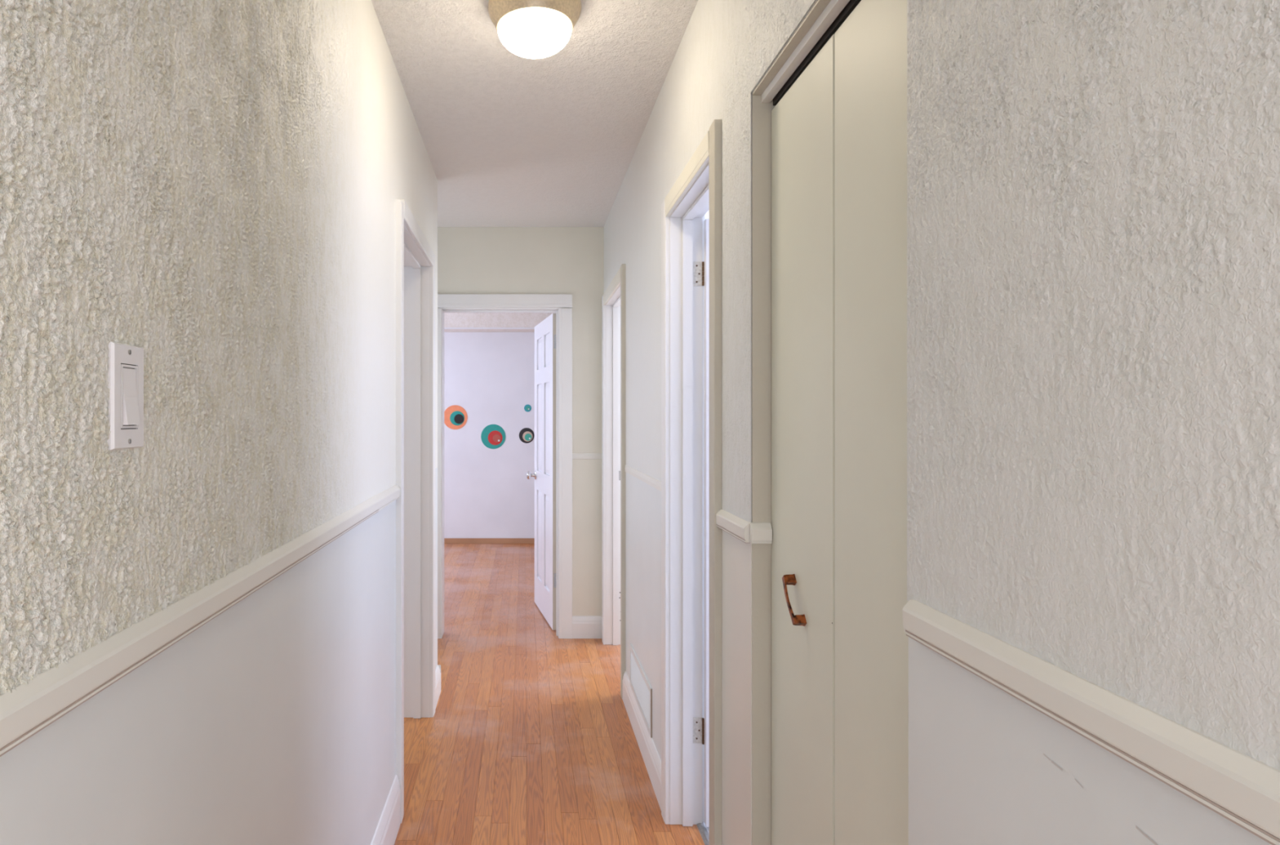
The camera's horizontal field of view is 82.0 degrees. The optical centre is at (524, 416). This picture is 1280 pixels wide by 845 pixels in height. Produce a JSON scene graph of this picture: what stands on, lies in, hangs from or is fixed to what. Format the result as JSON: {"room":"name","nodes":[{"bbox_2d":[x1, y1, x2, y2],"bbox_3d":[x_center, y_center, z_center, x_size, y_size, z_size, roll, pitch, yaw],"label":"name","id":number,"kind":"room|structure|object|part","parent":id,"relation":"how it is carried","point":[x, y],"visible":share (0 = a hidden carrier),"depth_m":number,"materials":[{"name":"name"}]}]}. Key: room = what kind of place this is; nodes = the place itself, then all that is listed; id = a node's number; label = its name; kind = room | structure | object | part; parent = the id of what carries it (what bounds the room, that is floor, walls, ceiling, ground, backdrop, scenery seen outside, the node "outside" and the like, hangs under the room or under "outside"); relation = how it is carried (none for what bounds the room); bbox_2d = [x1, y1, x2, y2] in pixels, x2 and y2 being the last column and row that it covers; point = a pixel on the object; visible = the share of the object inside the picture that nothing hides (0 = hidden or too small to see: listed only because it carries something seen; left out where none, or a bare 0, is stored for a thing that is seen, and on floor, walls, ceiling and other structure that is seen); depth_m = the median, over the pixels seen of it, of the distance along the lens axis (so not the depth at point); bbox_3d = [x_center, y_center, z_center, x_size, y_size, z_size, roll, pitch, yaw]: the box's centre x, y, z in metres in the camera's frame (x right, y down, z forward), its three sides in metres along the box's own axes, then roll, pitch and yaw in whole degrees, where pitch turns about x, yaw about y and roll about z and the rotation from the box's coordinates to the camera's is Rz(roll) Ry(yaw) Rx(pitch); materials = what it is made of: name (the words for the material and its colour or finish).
{"room":"home hallway","nodes":[
{"label":"home hallway","id":0,"kind":"room"},
{"bbox_2d":[0,0,437,844],"bbox_3d":[-0.472,0.092,1.650,0.115,2.435,3.600,0,0,0],"label":"wall","id":1,"kind":"structure","parent":0,"point":[211,188],"depth_m":0.94,"materials":[{"name":"white paint"}]},
{"bbox_2d":[106,341,143,449],"bbox_3d":[-0.409,-0.021,0.748,0.012,0.108,0.058,0,0,0],"label":"light switch","id":2,"kind":"object","parent":1,"relation":"attached to","point":[126,362],"visible":1,"depth_m":0.74,"materials":[{"name":"plastic"}]},
{"bbox_3d":[-0.409,-0.021,0.748,0.004,0.065,0.031,0,0,0],"label":"rocker frame","id":3,"kind":"part","parent":2,"relation":"part of","materials":[{"name":"plastic"}]},
{"bbox_3d":[-0.472,0.775,1.116,0.115,1.070,2.532,0,0,0],"label":"dado panel","id":4,"kind":"part","parent":1,"relation":"part of","materials":[{"name":"white paint"}]},
{"bbox_2d":[0,484,399,756],"bbox_3d":[-0.408,0.240,1.093,0.014,0.043,2.485,0,0,0],"label":"chair rail","id":5,"kind":"object","parent":1,"relation":"attached to","point":[29,708],"visible":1,"depth_m":0.77,"materials":[{"name":"white wood"}]},
{"bbox_2d":[370,774,400,844],"bbox_3d":[-0.407,1.231,1.093,0.015,0.159,2.485,0,0,0],"label":"baseboard","id":6,"kind":"structure","parent":1,"relation":"attached to","point":[389,822],"depth_m":2.18,"materials":[{"name":"white wood"}]},
{"bbox_2d":[395,199,435,823],"bbox_3d":[-0.466,0.296,2.780,0.137,2.028,0.886,0,0,0],"label":"door","id":7,"kind":"structure","parent":1,"relation":"in","point":[415,257],"depth_m":3.15,"materials":[{"name":"white wood"}]},
{"bbox_3d":[-0.406,0.305,2.367,0.018,2.010,0.060,0,0,0],"label":"casing","id":8,"kind":"part","parent":7,"relation":"part of","materials":[{"name":"white wood"}]},
{"bbox_3d":[-0.406,-0.688,2.780,0.018,0.060,0.766,0,0,0],"label":"head casing","id":9,"kind":"part","parent":7,"relation":"part of","materials":[{"name":"white wood"}]},
{"bbox_3d":[-0.406,0.297,3.193,0.018,2.025,0.060,0,0,0],"label":"casing","id":10,"kind":"part","parent":7,"relation":"part of","materials":[{"name":"white wood"}]},
{"bbox_3d":[-0.472,0.775,3.314,0.115,1.070,0.272,0,0,0],"label":"dado panel","id":11,"kind":"part","parent":1,"relation":"part of","materials":[{"name":"white paint"}]},
{"bbox_2d":[435,664,440,709],"bbox_3d":[-0.700,1.245,3.350,0.600,0.130,0.230,0,0,0],"label":"baseboard","id":12,"kind":"structure","parent":1,"relation":"attached to","point":[437,673],"depth_m":3.36,"materials":[{"name":"white wood"}]},
{"bbox_2d":[444,312,555,537],"bbox_3d":[-0.750,0.092,7.356,4.100,2.435,0.488,0,0,0],"label":"wall","id":13,"kind":"structure","parent":0,"point":[489,357],"depth_m":7.50,"materials":[{"name":"paint"}]},
{"bbox_2d":[444,404,467,429],"bbox_3d":[-0.718,0.005,7.494,0.253,0.253,0.012,0,0,0],"label":"sticker","id":14,"kind":"object","parent":13,"relation":"attached to","point":[455,417],"visible":0.97,"depth_m":7.50,"materials":[{"name":"orange paper"}]},
{"bbox_2d":[444,537,534,543],"bbox_3d":[-0.700,1.282,7.493,4.000,0.056,0.014,0,0,0],"label":"baseboard","id":15,"kind":"structure","parent":13,"relation":"attached to","point":[446,540],"depth_m":7.49,"materials":[{"name":"wood"}]},
{"bbox_2d":[480,424,506,448],"bbox_3d":[-0.325,0.204,7.492,0.256,0.256,0.016,0,0,0],"label":"sticker","id":16,"kind":"object","parent":13,"relation":"attached to","point":[492,436],"visible":1,"depth_m":7.50,"materials":[{"name":"paper"}]},
{"bbox_2d":[519,427,534,443],"bbox_3d":[0.019,0.193,7.492,0.159,0.159,0.016,0,0,0],"label":"sticker","id":17,"kind":"object","parent":13,"relation":"attached to","point":[526,435],"visible":1,"depth_m":7.50,"materials":[{"name":"black plastic"}]},
{"bbox_2d":[524,404,531,411],"bbox_3d":[0.031,-0.090,7.494,0.076,0.076,0.012,0,0,0],"label":"sticker","id":18,"kind":"object","parent":13,"relation":"attached to","point":[527,407],"visible":1,"depth_m":7.50,"materials":[{"name":"teal plastic"}]},
{"bbox_2d":[437,226,604,615],"bbox_3d":[-0.384,0.092,4.357,1.933,2.435,0.115,0,0,0],"label":"wall","id":19,"kind":"structure","parent":0,"point":[471,260],"depth_m":4.30,"materials":[{"name":"white paint"}]},
{"bbox_2d":[437,293,572,638],"bbox_3d":[-0.145,0.293,4.693,0.851,2.034,0.822,0,0,0],"label":"door","id":20,"kind":"structure","parent":19,"relation":"in","point":[553,474],"depth_m":4.34,"materials":[{"name":"wood"}]},
{"bbox_3d":[-0.532,0.335,4.291,0.078,1.950,0.018,0,0,0],"label":"casing","id":21,"kind":"part","parent":20,"relation":"part of","materials":[{"name":"white wood"}]},
{"bbox_3d":[-0.145,-0.685,4.291,0.851,0.078,0.018,0,0,0],"label":"head casing","id":22,"kind":"part","parent":20,"relation":"part of","materials":[{"name":"white wood"}]},
{"bbox_3d":[0.044,0.405,5.032,0.067,0.062,0.062,0,0,-9],"label":"knob","id":23,"kind":"part","parent":20,"relation":"part of","materials":[{"name":"silver metal"}]},
{"bbox_3d":[0.115,-0.425,4.903,0.029,0.198,0.178,0,0,-9],"label":"panel","id":24,"kind":"part","parent":20,"relation":"part of","materials":[{"name":"white wood"}]},
{"bbox_3d":[0.115,0.075,4.903,0.029,0.578,0.178,0,0,-9],"label":"panel","id":25,"kind":"part","parent":20,"relation":"part of","materials":[{"name":"white wood"}]},
{"bbox_3d":[0.115,0.800,4.903,0.029,0.588,0.178,0,0,-9],"label":"panel","id":26,"kind":"part","parent":20,"relation":"part of","materials":[{"name":"white wood"}]},
{"bbox_3d":[0.157,-0.425,4.621,0.029,0.198,0.178,0,0,-9],"label":"panel","id":27,"kind":"part","parent":20,"relation":"part of","materials":[{"name":"white wood"}]},
{"bbox_3d":[0.157,0.075,4.621,0.029,0.578,0.178,0,0,-9],"label":"panel","id":28,"kind":"part","parent":20,"relation":"part of","materials":[{"name":"white wood"}]},
{"bbox_3d":[0.157,0.800,4.621,0.029,0.588,0.178,0,0,-9],"label":"panel","id":29,"kind":"part","parent":20,"relation":"part of","materials":[{"name":"white wood"}]},
{"bbox_3d":[0.241,0.335,4.291,0.078,1.950,0.018,0,0,0],"label":"casing","id":30,"kind":"part","parent":20,"relation":"part of","materials":[{"name":"white wood"}]},
{"bbox_2d":[572,615,601,638],"bbox_3d":[0.374,1.245,4.293,0.188,0.130,0.015,0,0,0],"label":"baseboard","id":31,"kind":"structure","parent":19,"relation":"attached to","point":[583,626],"depth_m":4.29,"materials":[{"name":"white wood"}]},
{"bbox_2d":[572,453,601,458],"bbox_3d":[0.373,0.234,4.298,0.189,0.034,0.004,0,0,0],"label":"chair rail","id":32,"kind":"object","parent":19,"relation":"attached to","point":[575,455],"visible":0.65,"depth_m":4.30,"materials":[{"name":"white wood"}]},
{"bbox_2d":[371,0,697,226],"bbox_3d":[0.000,-1.175,2.150,6.000,0.100,11.100,0,0,0],"label":"ceiling","id":33,"kind":"structure","parent":0,"point":[510,140],"depth_m":2.60,"materials":[{"name":"white paint"}]},
{"bbox_2d":[488,0,581,58],"bbox_3d":[0.027,-1.058,1.975,0.254,0.132,0.254,0,0,0],"label":"ceiling light","id":34,"kind":"object","parent":33,"relation":"attached to","point":[527,28],"visible":1,"depth_m":1.92,"materials":[{"name":"white glass"}]},
{"bbox_2d":[394,543,709,844],"bbox_3d":[0.000,1.390,2.150,6.000,0.160,11.100,0,0,0],"label":"floor","id":35,"kind":"structure","parent":0,"point":[530,739],"depth_m":2.98,"materials":[{"name":"brown wood"}]},
{"bbox_2d":[704,209,709,220],"bbox_3d":[1.492,0.092,2.490,1.817,2.435,1.780,0,0,0],"label":"wall","id":36,"kind":"structure","parent":0,"point":[707,215],"depth_m":3.30,"materials":[{"name":"white paint"}]},
{"bbox_2d":[604,0,1279,844],"bbox_3d":[0.523,0.092,2.075,0.120,2.435,4.450,0,0,0],"label":"wall","id":37,"kind":"structure","parent":0,"point":[1093,186],"depth_m":0.66,"materials":[{"name":"paint"}]},
{"bbox_2d":[601,263,625,698],"bbox_3d":[0.518,0.300,3.800,0.137,2.019,0.870,0,0,0],"label":"door","id":38,"kind":"structure","parent":37,"relation":"in","point":[613,300],"depth_m":4.16,"materials":[{"name":"paint"}]},
{"bbox_3d":[0.459,0.304,4.204,0.018,2.012,0.062,0,0,0],"label":"casing","id":39,"kind":"part","parent":38,"relation":"part of","materials":[{"name":"white wood"}]},
{"bbox_3d":[0.459,-0.674,3.800,0.018,0.062,0.746,0,0,0],"label":"head casing","id":40,"kind":"part","parent":38,"relation":"part of","materials":[{"name":"white wood"}]},
{"bbox_3d":[0.459,0.300,3.396,0.018,2.019,0.062,0,0,0],"label":"casing","id":41,"kind":"part","parent":38,"relation":"part of","materials":[{"name":"paint"}]},
{"bbox_2d":[629,643,652,737],"bbox_3d":[0.465,1.088,2.931,0.006,0.180,0.537,0,0,0],"label":"air vent","id":42,"kind":"object","parent":37,"relation":"in","point":[641,687],"visible":1,"depth_m":2.88,"materials":[{"name":"white metal"}]},
{"bbox_2d":[622,671,661,809],"bbox_3d":[0.461,1.245,2.893,0.015,0.130,0.965,0,0,0],"label":"baseboard","id":43,"kind":"structure","parent":37,"relation":"attached to","point":[651,757],"depth_m":2.77,"materials":[{"name":"white wood"}]},
{"bbox_2d":[625,464,661,491],"bbox_3d":[0.466,0.239,2.888,0.004,0.034,0.945,0,0,0],"label":"chair rail","id":44,"kind":"object","parent":37,"relation":"attached to","point":[651,481],"visible":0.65,"depth_m":2.81,"materials":[{"name":"white wood"}]},
{"bbox_3d":[0.525,0.775,2.880,0.115,1.070,1.064,0,0,0],"label":"dado panel","id":45,"kind":"part","parent":37,"relation":"part of","materials":[{"name":"white paint"}]},
{"bbox_2d":[661,119,721,844],"bbox_3d":[0.782,0.302,2.058,0.664,2.016,0.671,0,0,0],"label":"door","id":46,"kind":"structure","parent":37,"relation":"in","point":[697,190],"depth_m":2.32,"materials":[{"name":"paint"}]},
{"bbox_3d":[0.459,0.305,2.363,0.018,2.010,0.060,0,0,0],"label":"casing","id":47,"kind":"part","parent":46,"relation":"part of","materials":[{"name":"white wood"}]},
{"bbox_3d":[0.459,-0.673,2.058,0.018,0.060,0.551,0,0,0],"label":"head casing","id":48,"kind":"part","parent":46,"relation":"part of","materials":[{"name":"white wood"}]},
{"bbox_3d":[0.459,0.302,1.752,0.018,2.016,0.060,0,0,0],"label":"casing","id":49,"kind":"part","parent":46,"relation":"part of","materials":[{"name":"paint"}]},
{"bbox_3d":[0.525,0.775,1.634,0.115,1.070,0.266,0,0,0],"label":"dado panel","id":50,"kind":"part","parent":37,"relation":"part of","materials":[{"name":"white paint"}]},
{"bbox_2d":[715,508,772,543],"bbox_3d":[0.480,0.240,1.603,0.052,0.043,0.239,0,0,0],"label":"chair rail","id":51,"kind":"object","parent":37,"relation":"attached to","point":[746,531],"visible":1,"depth_m":1.51,"materials":[{"name":"white wood"}]},
{"bbox_2d":[761,0,908,844],"bbox_3d":[0.513,0.317,1.192,0.061,1.962,0.611,0,0,0],"label":"door","id":52,"kind":"structure","parent":37,"relation":"in","point":[840,642],"depth_m":1.16,"materials":[{"name":"beige wood"}]},
{"bbox_3d":[0.498,0.338,1.341,0.020,0.084,0.070,0,0,0],"label":"handle","id":53,"kind":"part","parent":52,"relation":"part of","materials":[{"name":"orange metal"}]},
{"bbox_3d":[0.525,0.775,0.367,0.115,1.070,1.035,0,0,0],"label":"dado panel","id":54,"kind":"part","parent":37,"relation":"part of","materials":[{"name":"white paint"}]},
{"bbox_2d":[902,599,1279,844],"bbox_3d":[0.461,0.240,0.363,0.014,0.043,1.027,0,0,0],"label":"chair rail","id":55,"kind":"object","parent":37,"relation":"attached to","point":[1240,788],"visible":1,"depth_m":0.55,"materials":[{"name":"white wood"}]}
]}

